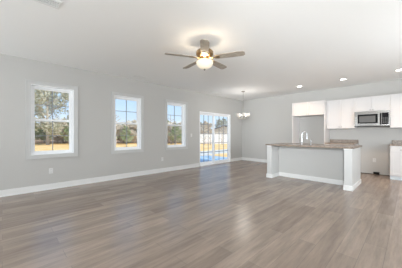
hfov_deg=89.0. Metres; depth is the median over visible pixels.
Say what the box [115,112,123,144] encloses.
tree
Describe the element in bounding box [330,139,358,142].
backsplash
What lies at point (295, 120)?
refrigerator surround
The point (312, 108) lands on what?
upper cabinet
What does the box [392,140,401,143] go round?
backsplash
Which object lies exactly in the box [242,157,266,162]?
baseboard
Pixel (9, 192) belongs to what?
baseboard
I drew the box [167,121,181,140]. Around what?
tree
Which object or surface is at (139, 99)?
window
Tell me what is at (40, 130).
tree
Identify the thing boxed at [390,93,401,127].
upper cabinet
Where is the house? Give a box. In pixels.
[215,126,226,141]
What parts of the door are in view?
sliding panel, fixed panel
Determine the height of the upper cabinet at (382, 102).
0.428 m
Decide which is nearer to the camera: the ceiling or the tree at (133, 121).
the ceiling
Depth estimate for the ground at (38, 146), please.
29.48 m
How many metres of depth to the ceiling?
3.33 m
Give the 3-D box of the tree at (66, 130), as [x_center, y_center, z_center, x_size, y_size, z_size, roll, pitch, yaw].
[-23.060,-0.267,36.119,3.514,4.140,2.922,0,0,5]
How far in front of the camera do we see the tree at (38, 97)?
39.55 m
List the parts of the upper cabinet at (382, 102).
door, door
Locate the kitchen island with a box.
[265,143,361,190]
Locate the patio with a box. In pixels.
[200,155,226,161]
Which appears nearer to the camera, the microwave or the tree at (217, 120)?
the microwave
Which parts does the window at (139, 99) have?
sash, sash, frame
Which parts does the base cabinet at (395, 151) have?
drawer, door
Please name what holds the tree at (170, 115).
on the ground at (38, 146)
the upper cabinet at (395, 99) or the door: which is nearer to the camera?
the upper cabinet at (395, 99)
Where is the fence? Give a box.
[200,133,226,143]
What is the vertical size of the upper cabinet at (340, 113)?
0.915 m
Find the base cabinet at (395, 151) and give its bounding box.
[390,146,401,179]
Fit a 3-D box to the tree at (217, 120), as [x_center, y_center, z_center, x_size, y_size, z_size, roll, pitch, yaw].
[7.443,-1.546,62.116,6.371,6.702,5.819,0,0,-10]
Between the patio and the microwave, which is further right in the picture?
the microwave
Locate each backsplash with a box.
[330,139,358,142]
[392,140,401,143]
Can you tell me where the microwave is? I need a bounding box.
[355,110,389,126]
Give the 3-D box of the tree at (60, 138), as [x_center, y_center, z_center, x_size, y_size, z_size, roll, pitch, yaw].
[-27.073,-0.746,40.550,6.017,5.258,6.658,0,0,41]
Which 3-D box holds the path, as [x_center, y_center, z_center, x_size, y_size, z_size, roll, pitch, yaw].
[5.469,1.796,24.498,38.000,0.015,2.900,0,0,-44]
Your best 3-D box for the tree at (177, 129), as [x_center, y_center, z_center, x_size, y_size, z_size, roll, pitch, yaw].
[-4.250,-0.129,36.083,3.280,3.864,2.727,0,0,17]
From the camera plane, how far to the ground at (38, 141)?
42.64 m
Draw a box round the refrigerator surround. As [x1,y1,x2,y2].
[292,100,329,142]
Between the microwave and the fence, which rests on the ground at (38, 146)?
the fence
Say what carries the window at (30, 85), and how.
in the wall at (94, 158)
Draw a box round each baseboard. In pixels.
[0,157,241,196]
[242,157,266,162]
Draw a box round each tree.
[35,89,68,144]
[35,97,45,117]
[35,123,45,141]
[35,124,53,142]
[49,118,68,142]
[59,122,68,140]
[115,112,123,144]
[116,124,133,142]
[119,125,132,142]
[122,120,136,142]
[167,115,174,143]
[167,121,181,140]
[169,123,181,143]
[200,121,211,132]
[215,119,226,127]
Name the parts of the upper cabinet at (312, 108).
door, door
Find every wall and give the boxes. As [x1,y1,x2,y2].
[0,54,241,189]
[242,79,401,174]
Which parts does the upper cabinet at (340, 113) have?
door, door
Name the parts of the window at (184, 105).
sash, sash, frame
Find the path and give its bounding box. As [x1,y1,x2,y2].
[200,149,226,155]
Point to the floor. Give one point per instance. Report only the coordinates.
(228, 214)
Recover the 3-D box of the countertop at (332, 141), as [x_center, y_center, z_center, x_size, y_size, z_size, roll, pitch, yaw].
[4.423,0.245,6.441,0.642,0.135,0.778,0,0,-44]
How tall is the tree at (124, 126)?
3.423 m
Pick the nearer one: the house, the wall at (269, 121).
the wall at (269, 121)
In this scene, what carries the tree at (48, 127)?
on the ground at (38, 146)
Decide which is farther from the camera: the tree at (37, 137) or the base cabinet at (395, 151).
the tree at (37, 137)
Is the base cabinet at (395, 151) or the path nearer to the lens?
the base cabinet at (395, 151)
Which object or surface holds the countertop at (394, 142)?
on the base cabinet at (395, 151)
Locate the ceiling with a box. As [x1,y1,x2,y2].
[0,0,401,100]
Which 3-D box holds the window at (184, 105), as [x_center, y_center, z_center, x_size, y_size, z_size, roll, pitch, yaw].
[-0.858,-0.297,6.889,0.937,1.632,0.176,0,0,-44]
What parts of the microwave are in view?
door, control panel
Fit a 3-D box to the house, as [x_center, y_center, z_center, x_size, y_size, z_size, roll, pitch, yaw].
[5.660,-0.047,49.496,7.200,3.700,9.800,0,0,7]
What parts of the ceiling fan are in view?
blade, blade, lamp shade, blade, blade, blade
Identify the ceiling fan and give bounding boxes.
[165,39,244,70]
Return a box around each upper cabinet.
[293,100,323,116]
[327,98,356,128]
[355,95,389,111]
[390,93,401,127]
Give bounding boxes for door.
[200,111,230,165]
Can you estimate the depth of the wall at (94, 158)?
5.07 m
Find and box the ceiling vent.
[33,0,61,9]
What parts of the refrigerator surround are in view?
panel, panel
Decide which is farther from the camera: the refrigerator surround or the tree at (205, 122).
the tree at (205, 122)
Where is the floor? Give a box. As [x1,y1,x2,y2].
[0,160,401,267]
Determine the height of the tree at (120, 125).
4.251 m
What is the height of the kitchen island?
0.925 m
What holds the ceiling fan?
hanging from the ceiling
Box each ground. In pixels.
[35,138,181,142]
[35,143,226,156]
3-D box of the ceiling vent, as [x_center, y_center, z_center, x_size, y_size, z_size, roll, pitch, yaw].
[-1.806,-1.533,2.331,0.340,0.008,0.180,0,0,-44]
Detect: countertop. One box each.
[324,139,358,144]
[389,140,401,145]
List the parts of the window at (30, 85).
sash, sash, frame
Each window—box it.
[25,79,77,159]
[111,91,143,153]
[165,99,187,149]

